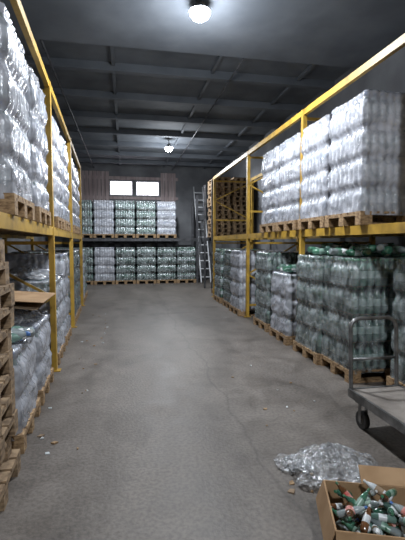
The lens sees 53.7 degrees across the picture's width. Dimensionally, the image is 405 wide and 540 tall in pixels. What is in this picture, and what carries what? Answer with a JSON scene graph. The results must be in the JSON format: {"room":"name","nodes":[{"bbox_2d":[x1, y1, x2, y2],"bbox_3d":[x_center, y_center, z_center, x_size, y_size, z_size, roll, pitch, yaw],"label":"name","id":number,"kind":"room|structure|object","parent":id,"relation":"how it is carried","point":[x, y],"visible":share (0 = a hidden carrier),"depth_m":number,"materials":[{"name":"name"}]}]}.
{"room":"warehouse","nodes":[
{"label":"warehouse","id":0,"kind":"room"},
{"bbox_2d":[0,237,47,252],"bbox_3d":[-4.264,-1.210,5.679,0.200,4.750,20.900,-1,4,-11],"label":"wall","id":1,"kind":"structure","parent":0,"point":[20,247],"depth_m":12.24,"materials":[{"name":"grey paint"}]},
{"bbox_2d":[55,163,221,278],"bbox_3d":[-2.675,-1.954,16.704,7.500,4.750,0.200,-1,4,-11],"label":"wall","id":2,"kind":"structure","parent":0,"point":[188,177],"depth_m":16.84,"materials":[{"name":"grey paint"}]},
{"bbox_2d":[110,180,132,195],"bbox_3d":[-3.342,-3.366,16.454,0.928,0.598,0.090,-1,4,-11],"label":"window","id":3,"kind":"structure","parent":2,"relation":"in","point":[116,187],"depth_m":16.46,"materials":[{"name":"white glass"}]},
{"bbox_2d":[81,170,177,201],"bbox_3d":[-3.241,-3.385,16.374,4.500,1.250,0.038,-1,4,-11],"label":"trim","id":4,"kind":"structure","parent":2,"relation":"attached to","point":[96,182],"depth_m":16.25,"materials":[{"name":"brown wood"}]},
{"bbox_2d":[40,40,244,169],"bbox_3d":[-1.829,-3.795,11.236,3.185,0.040,10.570,-1,4,-11],"label":"conduit","id":5,"kind":"object","parent":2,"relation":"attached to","point":[41,41],"visible":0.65,"depth_m":8.20,"materials":[{"name":"grey metal"}]},
{"bbox_2d":[136,181,158,195],"bbox_3d":[-2.287,-3.380,16.657,0.958,0.598,0.090,-1,4,-11],"label":"window","id":6,"kind":"structure","parent":2,"relation":"in","point":[143,188],"depth_m":16.66,"materials":[{"name":"white glass"}]},
{"bbox_2d":[19,38,349,167],"bbox_3d":[-0.680,-3.726,6.201,7.700,0.200,21.500,-1,4,-11],"label":"ceiling","id":7,"kind":"structure","parent":0,"point":[72,79],"depth_m":8.53,"materials":[{"name":"paint"}]},
{"bbox_2d":[165,139,172,151],"bbox_3d":[-1.038,-3.842,12.299,0.260,0.389,0.260,-1,4,-11],"label":"ceiling lamp","id":8,"kind":"object","parent":7,"relation":"hanging from","point":[168,148],"depth_m":12.24,"materials":[{"name":"white glass"}]},
{"bbox_2d":[0,279,404,539],"bbox_3d":[-0.680,1.213,6.534,7.700,0.200,21.500,-1,4,-11],"label":"floor","id":9,"kind":"structure","parent":0,"point":[172,446],"depth_m":3.25,"materials":[{"name":"concrete"}]},
{"bbox_2d":[0,239,20,511],"bbox_3d":[-1.733,0.620,2.158,1.186,1.572,0.848,-1,4,-13],"label":"pallets","id":10,"kind":"object","parent":9,"relation":"on","point":[10,461],"visible":1,"depth_m":2.56,"materials":[{"name":"brown wood"}]},
{"bbox_2d":[11,336,40,453],"bbox_3d":[-1.954,0.951,3.158,1.155,0.777,0.803,-1,4,-13],"label":"wooden pallet","id":11,"kind":"object","parent":9,"relation":"on","point":[28,405],"visible":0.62,"depth_m":3.13,"materials":[{"name":"brown wood"}]},
{"bbox_2d":[11,326,34,342],"bbox_3d":[-1.807,0.483,3.163,0.899,0.177,0.681,-1,4,-11],"label":"bottles","id":12,"kind":"object","parent":11,"relation":"on","point":[18,333],"visible":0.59,"depth_m":3.15,"materials":[{"name":"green plastic"}]},
{"bbox_2d":[14,313,53,405],"bbox_3d":[-2.159,0.892,4.033,1.155,0.777,0.803,-1,4,-13],"label":"wooden pallet","id":13,"kind":"object","parent":9,"relation":"on","point":[44,372],"visible":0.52,"depth_m":4.08,"materials":[{"name":"brown wood"}]},
{"bbox_2d":[14,308,47,316],"bbox_3d":[-2.054,0.401,4.021,0.929,0.202,0.735,-1,4,-11],"label":"plastic film","id":14,"kind":"object","parent":13,"relation":"on","point":[19,311],"visible":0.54,"depth_m":4.10,"materials":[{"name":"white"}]},
{"bbox_2d":[14,291,55,309],"bbox_3d":[-2.016,0.277,4.008,0.948,0.155,0.820,-1,4,-11],"label":"cardboard sheets","id":15,"kind":"object","parent":14,"relation":"on","point":[28,300],"visible":0.79,"depth_m":3.90,"materials":[{"name":"brown cardboard"}]},
{"bbox_2d":[9,276,65,365],"bbox_3d":[-2.459,0.652,5.287,1.162,1.087,0.796,-1,4,-13],"label":"wooden pallet","id":16,"kind":"object","parent":9,"relation":"on","point":[41,282],"visible":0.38,"depth_m":5.22,"materials":[{"name":"brown wood"}]},
{"bbox_2d":[9,266,62,276],"bbox_3d":[-2.329,0.022,5.269,0.961,0.160,0.778,-1,4,-11],"label":"plastic film","id":17,"kind":"object","parent":16,"relation":"on","point":[25,271],"visible":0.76,"depth_m":5.25,"materials":[{"name":"white"}]},
{"bbox_2d":[5,253,71,345],"bbox_3d":[-2.686,0.431,6.249,1.140,1.398,0.775,-1,4,-13],"label":"wooden pallet","id":18,"kind":"object","parent":9,"relation":"on","point":[35,260],"visible":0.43,"depth_m":6.00,"materials":[{"name":"brown wood"}]},
{"bbox_2d":[0,0,84,371],"bbox_3d":[-2.283,-0.456,4.377,1.263,3.419,11.059,-1,4,-13],"label":"rack","id":19,"kind":"object","parent":9,"relation":"on","point":[11,226],"visible":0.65,"depth_m":4.75,"materials":[{"name":"yellow metal"}]},
{"bbox_2d":[0,1,34,219],"bbox_3d":[-1.901,-1.087,2.875,1.140,1.398,0.775,-1,4,-13],"label":"wooden pallet","id":20,"kind":"object","parent":19,"relation":"on","point":[15,183],"visible":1,"depth_m":2.81,"materials":[{"name":"brown wood"}]},
{"bbox_2d":[25,66,50,224],"bbox_3d":[-2.129,-1.153,3.849,1.145,1.399,0.787,-1,4,-13],"label":"wooden pallet","id":21,"kind":"object","parent":19,"relation":"on","point":[37,172],"visible":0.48,"depth_m":3.78,"materials":[{"name":"brown wood"}]},
{"bbox_2d":[44,116,64,229],"bbox_3d":[-2.449,-1.245,5.212,1.140,1.398,0.775,-1,4,-13],"label":"wooden pallet","id":22,"kind":"object","parent":19,"relation":"on","point":[59,222],"visible":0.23,"depth_m":5.20,"materials":[{"name":"brown wood"}]},
{"bbox_2d":[60,135,70,230],"bbox_3d":[-2.667,-1.308,6.134,1.145,1.399,0.787,-1,4,-13],"label":"wooden pallet","id":23,"kind":"object","parent":19,"relation":"on","point":[64,179],"visible":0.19,"depth_m":6.12,"materials":[{"name":"brown wood"}]},
{"bbox_2d":[66,158,77,233],"bbox_3d":[-3.020,-1.409,7.639,1.140,1.398,0.775,-1,4,-13],"label":"wooden pallet","id":24,"kind":"object","parent":19,"relation":"on","point":[75,228],"visible":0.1,"depth_m":7.70,"materials":[{"name":"brown wood"}]},
{"bbox_2d":[74,167,80,234],"bbox_3d":[-3.236,-1.472,8.564,1.145,1.399,0.787,-1,4,-13],"label":"wooden pallet","id":25,"kind":"object","parent":19,"relation":"on","point":[77,198],"visible":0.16,"depth_m":8.60,"materials":[{"name":"brown wood"}]},
{"bbox_2d":[11,251,78,324],"bbox_3d":[-3.051,0.327,7.803,1.140,1.397,0.769,-1,4,-13],"label":"wooden pallet","id":26,"kind":"object","parent":9,"relation":"on","point":[74,252],"visible":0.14,"depth_m":7.87,"materials":[{"name":"brown wood"}]},
{"bbox_2d":[28,250,81,315],"bbox_3d":[-3.257,0.267,8.678,1.140,1.397,0.769,-1,4,-13],"label":"wooden pallet","id":27,"kind":"object","parent":9,"relation":"on","point":[78,299],"visible":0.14,"depth_m":8.83,"materials":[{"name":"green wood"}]},
{"bbox_2d":[36,249,85,302],"bbox_3d":[-3.645,0.155,10.330,1.145,1.399,0.787,-1,4,-13],"label":"wooden pallet","id":28,"kind":"object","parent":9,"relation":"on","point":[84,295],"visible":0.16,"depth_m":10.32,"materials":[{"name":"brown wood"}]},
{"bbox_2d":[58,248,87,297],"bbox_3d":[-3.896,0.084,11.400,1.140,1.397,0.769,-1,4,-13],"label":"wooden pallet","id":29,"kind":"object","parent":9,"relation":"on","point":[84,249],"visible":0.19,"depth_m":11.41,"materials":[{"name":"brown wood"}]},
{"bbox_2d":[73,247,94,284],"bbox_3d":[-4.539,-0.182,15.341,0.769,1.397,1.140,-1,4,-11],"label":"wooden pallet","id":30,"kind":"object","parent":9,"relation":"on","point":[89,250],"visible":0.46,"depth_m":14.89,"materials":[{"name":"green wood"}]},
{"bbox_2d":[94,247,115,284],"bbox_3d":[-3.771,-0.193,15.488,0.775,1.398,1.140,-1,4,-11],"label":"wooden pallet","id":31,"kind":"object","parent":9,"relation":"on","point":[104,273],"visible":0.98,"depth_m":14.97,"materials":[{"name":"brown wood"}]},
{"bbox_2d":[115,247,135,283],"bbox_3d":[-3.007,-0.202,15.635,0.769,1.397,1.140,-1,4,-11],"label":"wooden pallet","id":32,"kind":"object","parent":9,"relation":"on","point":[120,268],"visible":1,"depth_m":15.13,"materials":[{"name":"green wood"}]},
{"bbox_2d":[73,195,197,282],"bbox_3d":[-2.643,-1.208,15.663,4.830,3.399,1.130,-1,4,-11],"label":"rack","id":33,"kind":"object","parent":9,"relation":"on","point":[192,239],"visible":0.57,"depth_m":15.46,"materials":[{"name":"grey metal"}]},
{"bbox_2d":[78,200,93,237],"bbox_3d":[-4.538,-1.920,15.223,0.769,1.397,1.140,-1,4,-11],"label":"wooden pallet","id":34,"kind":"object","parent":33,"relation":"on","point":[87,205],"visible":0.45,"depth_m":14.76,"materials":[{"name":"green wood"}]},
{"bbox_2d":[93,200,114,237],"bbox_3d":[-3.772,-1.931,15.371,0.787,1.399,1.145,-1,4,-11],"label":"wooden pallet","id":35,"kind":"object","parent":33,"relation":"on","point":[103,213],"visible":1,"depth_m":14.85,"materials":[{"name":"brown wood"}]},
{"bbox_2d":[114,201,134,237],"bbox_3d":[-3.007,-1.940,15.518,0.770,1.396,1.140,-1,4,-11],"label":"wooden pallet","id":36,"kind":"object","parent":33,"relation":"on","point":[128,209],"visible":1,"depth_m":15.01,"materials":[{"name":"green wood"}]},
{"bbox_2d":[135,201,155,237],"bbox_3d":[-2.240,-1.950,15.665,0.769,1.397,1.140,-1,4,-11],"label":"wooden pallet","id":37,"kind":"object","parent":33,"relation":"on","point":[145,210],"visible":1,"depth_m":15.16,"materials":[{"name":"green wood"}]},
{"bbox_2d":[155,201,176,237],"bbox_3d":[-1.475,-1.961,15.813,0.787,1.399,1.145,-1,4,-11],"label":"wooden pallet","id":38,"kind":"object","parent":33,"relation":"on","point":[167,220],"visible":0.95,"depth_m":15.29,"materials":[{"name":"brown wood"}]},
{"bbox_2d":[135,247,155,283],"bbox_3d":[-2.240,-0.211,15.782,0.770,1.396,1.140,-1,4,-11],"label":"wooden pallet","id":39,"kind":"object","parent":9,"relation":"on","point":[147,264],"visible":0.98,"depth_m":15.28,"materials":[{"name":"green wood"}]},
{"bbox_2d":[155,247,176,282],"bbox_3d":[-1.475,-0.222,15.929,0.769,1.397,1.140,-1,4,-11],"label":"wooden pallet","id":40,"kind":"object","parent":9,"relation":"on","point":[161,268],"visible":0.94,"depth_m":15.43,"materials":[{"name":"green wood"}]},
{"bbox_2d":[37,326,314,493],"bbox_3d":[-0.518,1.167,5.638,2.544,0.011,6.663,-1,4,-11],"label":"litter","id":41,"kind":"object","parent":9,"relation":"on","point":[291,482],"visible":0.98,"depth_m":3.10,"materials":[{"name":"brown wood"}]},
{"bbox_2d":[176,247,195,282],"bbox_3d":[-0.718,-0.231,16.075,0.775,1.396,1.140,-1,4,-11],"label":"wooden pallet","id":42,"kind":"object","parent":9,"relation":"on","point":[185,271],"visible":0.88,"depth_m":15.58,"materials":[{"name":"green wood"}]},
{"bbox_2d":[193,187,210,282],"bbox_3d":[-0.025,-1.504,16.194,0.420,3.909,1.804,-1,4,-11],"label":"ladder","id":43,"kind":"object","parent":9,"relation":"on","point":[194,192],"visible":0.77,"depth_m":15.97,"materials":[{"name":"white bare aluminium metal"}]},
{"bbox_2d":[204,179,253,292],"bbox_3d":[0.825,-1.089,13.151,1.350,3.499,1.260,-1,4,-11],"label":"rack","id":44,"kind":"object","parent":9,"relation":"on","point":[205,237],"visible":0.38,"depth_m":12.60,"materials":[{"name":"yellow metal"}]},
{"bbox_2d":[207,177,230,236],"bbox_3d":[0.527,-2.003,13.030,0.547,1.858,1.146,-1,4,-11],"label":"pallets","id":45,"kind":"object","parent":44,"relation":"on","point":[223,228],"visible":0.72,"depth_m":12.54,"materials":[{"name":"brown wood"}]},
{"bbox_2d":[230,177,245,234],"bbox_3d":[1.116,-2.011,13.144,0.547,1.858,1.146,-1,4,-11],"label":"pallets","id":46,"kind":"object","parent":44,"relation":"on","point":[238,197],"visible":0.67,"depth_m":12.63,"materials":[{"name":"brown wood"}]},
{"bbox_2d":[212,248,245,292],"bbox_3d":[0.910,0.035,12.120,1.140,1.397,0.769,-1,4,-10],"label":"wooden pallet","id":47,"kind":"object","parent":9,"relation":"on","point":[216,248],"visible":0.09,"depth_m":12.23,"materials":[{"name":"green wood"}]},
{"bbox_2d":[213,249,258,302],"bbox_3d":[0.929,0.132,10.702,1.140,1.396,0.775,-1,4,-10],"label":"wooden pallet","id":48,"kind":"object","parent":9,"relation":"on","point":[219,265],"visible":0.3,"depth_m":10.50,"materials":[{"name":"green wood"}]},
{"bbox_2d":[222,249,266,307],"bbox_3d":[1.128,0.197,9.724,1.140,1.397,0.769,-1,4,-11],"label":"wooden pallet","id":49,"kind":"object","parent":9,"relation":"on","point":[227,268],"visible":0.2,"depth_m":9.71,"materials":[{"name":"brown wood"}]},
{"bbox_2d":[229,250,284,315],"bbox_3d":[1.244,0.251,8.911,1.140,1.398,0.775,-1,4,-12],"label":"wooden pallet","id":50,"kind":"object","parent":9,"relation":"on","point":[237,304],"visible":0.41,"depth_m":8.54,"materials":[{"name":"brown wood"}]},
{"bbox_2d":[253,251,322,331],"bbox_3d":[1.602,0.355,7.376,1.140,1.397,0.769,-1,4,-10],"label":"wooden pallet","id":51,"kind":"object","parent":9,"relation":"on","point":[266,263],"visible":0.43,"depth_m":7.11,"materials":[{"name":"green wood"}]},
{"bbox_2d":[269,271,307,345],"bbox_3d":[1.754,0.571,6.483,1.162,1.087,0.796,-1,4,-10],"label":"wooden pallet","id":52,"kind":"object","parent":9,"relation":"on","point":[283,323],"visible":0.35,"depth_m":6.24,"materials":[{"name":"clear plastic"},{"name":"wood"},{"name":"cardboard"}]},
{"bbox_2d":[277,264,295,272],"bbox_3d":[1.665,-0.056,6.423,0.902,0.182,0.690,-1,4,-11],"label":"bottles","id":53,"kind":"object","parent":52,"relation":"on","point":[288,268],"visible":0.39,"depth_m":6.30,"materials":[{"name":"green plastic"}]},
{"bbox_2d":[277,453,304,459],"bbox_3d":[0.632,1.330,2.799,0.261,0.064,0.239,-1,4,-11],"label":"plastic film","id":54,"kind":"object","parent":9,"relation":"on","point":[288,456],"visible":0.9,"depth_m":2.82,"materials":[{"name":"white"}]},
{"bbox_2d":[211,33,404,323],"bbox_3d":[1.927,-0.576,6.151,1.260,3.419,11.100,-1,4,-11],"label":"rack","id":55,"kind":"object","parent":9,"relation":"on","point":[372,231],"visible":0.59,"depth_m":6.01,"materials":[{"name":"yellow metal"}]},
{"bbox_2d":[260,146,279,231],"bbox_3d":[1.672,-1.366,6.998,1.145,1.399,0.787,-1,4,-11],"label":"wooden pallet","id":56,"kind":"object","parent":55,"relation":"on","point":[270,206],"visible":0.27,"depth_m":6.84,"materials":[{"name":"brown wood"}]},
{"bbox_2d":[276,132,306,230],"bbox_3d":[1.824,-1.313,6.212,1.140,1.398,0.775,-1,4,-11],"label":"wooden pallet","id":57,"kind":"object","parent":55,"relation":"on","point":[290,149],"visible":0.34,"depth_m":6.05,"materials":[{"name":"brown wood"}]},
{"bbox_2d":[298,114,395,229],"bbox_3d":[1.985,-1.257,5.381,1.145,1.399,0.787,-1,4,-11],"label":"wooden pallet","id":58,"kind":"object","parent":55,"relation":"on","point":[316,142],"visible":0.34,"depth_m":5.22,"materials":[{"name":"brown wood"}]},
{"bbox_2d":[324,89,404,226],"bbox_3d":[2.132,-1.205,4.619,1.140,1.398,0.775,-1,4,-12],"label":"wooden pallet","id":59,"kind":"object","parent":55,"relation":"on","point":[366,184],"visible":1,"depth_m":4.25,"materials":[{"name":"brown wood"}]},
{"bbox_2d":[286,441,375,478],"bbox_3d":[0.871,1.277,2.712,0.726,0.181,0.606,-1,4,-15],"label":"plastic film","id":60,"kind":"object","parent":9,"relation":"on","point":[328,445],"visible":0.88,"depth_m":2.78,"materials":[{"name":"white"}]},
{"bbox_2d":[293,254,394,364],"bbox_3d":[1.942,0.481,5.510,1.140,1.397,0.769,-1,4,-11],"label":"wooden pallet","id":61,"kind":"object","parent":9,"relation":"on","point":[309,308],"visible":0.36,"depth_m":5.36,"materials":[{"name":"brown wood"}]},
{"bbox_2d":[307,242,359,254],"bbox_3d":[1.887,-0.293,5.448,0.914,0.176,0.664,-1,4,-11],"label":"bottles","id":62,"kind":"object","parent":61,"relation":"on","point":[325,247],"visible":0.36,"depth_m":5.32,"materials":[{"name":"green plastic"}]},
{"bbox_2d":[316,465,404,539],"bbox_3d":[0.944,1.256,1.986,0.696,0.325,0.552,1,4,9],"label":"box","id":63,"kind":"object","parent":9,"relation":"on","point":[373,508],"visible":1,"depth_m":2.01,"materials":[{"name":"cardboard"}]},
{"bbox_2d":[320,256,404,383],"bbox_3d":[2.113,0.528,4.832,1.140,1.396,0.770,-1,4,-10],"label":"wooden pallet","id":64,"kind":"object","parent":9,"relation":"on","point":[372,277],"visible":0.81,"depth_m":4.49,"materials":[{"name":"brown wood"}]},
{"bbox_2d":[327,243,404,256],"bbox_3d":[2.001,-0.238,4.744,0.931,0.173,0.714,-1,4,-11],"label":"bottles","id":65,"kind":"object","parent":64,"relation":"on","point":[386,249],"visible":1,"depth_m":4.60,"materials":[{"name":"green plastic"}]},
{"bbox_2d":[348,316,404,434],"bbox_3d":[1.588,0.893,2.977,0.500,0.916,1.114,-1,4,-11],"label":"cart","id":66,"kind":"object","parent":9,"relation":"on","point":[387,402],"visible":1,"depth_m":3.33,"materials":[{"name":"grey metal"}]},
{"bbox_2d":[386,258,404,386],"bbox_3d":[2.587,0.587,3.958,1.140,1.396,0.770,-1,4,-12],"label":"wooden pallet","id":67,"kind":"object","parent":9,"relation":"on","point":[398,313],"visible":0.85,"depth_m":4.11,"materials":[{"name":"brown wood"}]},
{"bbox_2d":[222,46,404,256],"bbox_3d":[2.905,-1.303,7.056,0.200,4.750,20.900,-1,4,-11],"label":"wall","id":68,"kind":"structure","parent":0,"point":[389,75],"depth_m":8.39,"materials":[{"name":"grey paint"}]},
{"bbox_2d":[24,46,333,168],"bbox_3d":[-0.774,-3.589,6.702,7.100,0.139,19.900,-1,4,-11],"label":"ceiling beams","id":69,"kind":"structure","parent":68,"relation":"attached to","point":[112,67],"depth_m":9.22,"materials":[{"name":"metal"}]},
{"bbox_2d":[0,0,404,67],"bbox_3d":[-0.358,-3.374,4.551,7.100,0.279,3.100,-1,4,-11],"label":"ceiling","id":70,"kind":"structure","parent":68,"relation":"attached to","point":[339,33],"depth_m":5.43,"materials":[{"name":"concrete"}]},
{"bbox_2d":[189,0,209,21],"bbox_3d":[-0.032,-3.161,4.884,0.260,0.230,0.260,-1,4,-11],"label":"ceiling lamp","id":71,"kind":"object","parent":70,"relation":"attached to","point":[199,12],"visible":1,"depth_m":4.82,"materials":[{"name":"white glass"}]}
]}

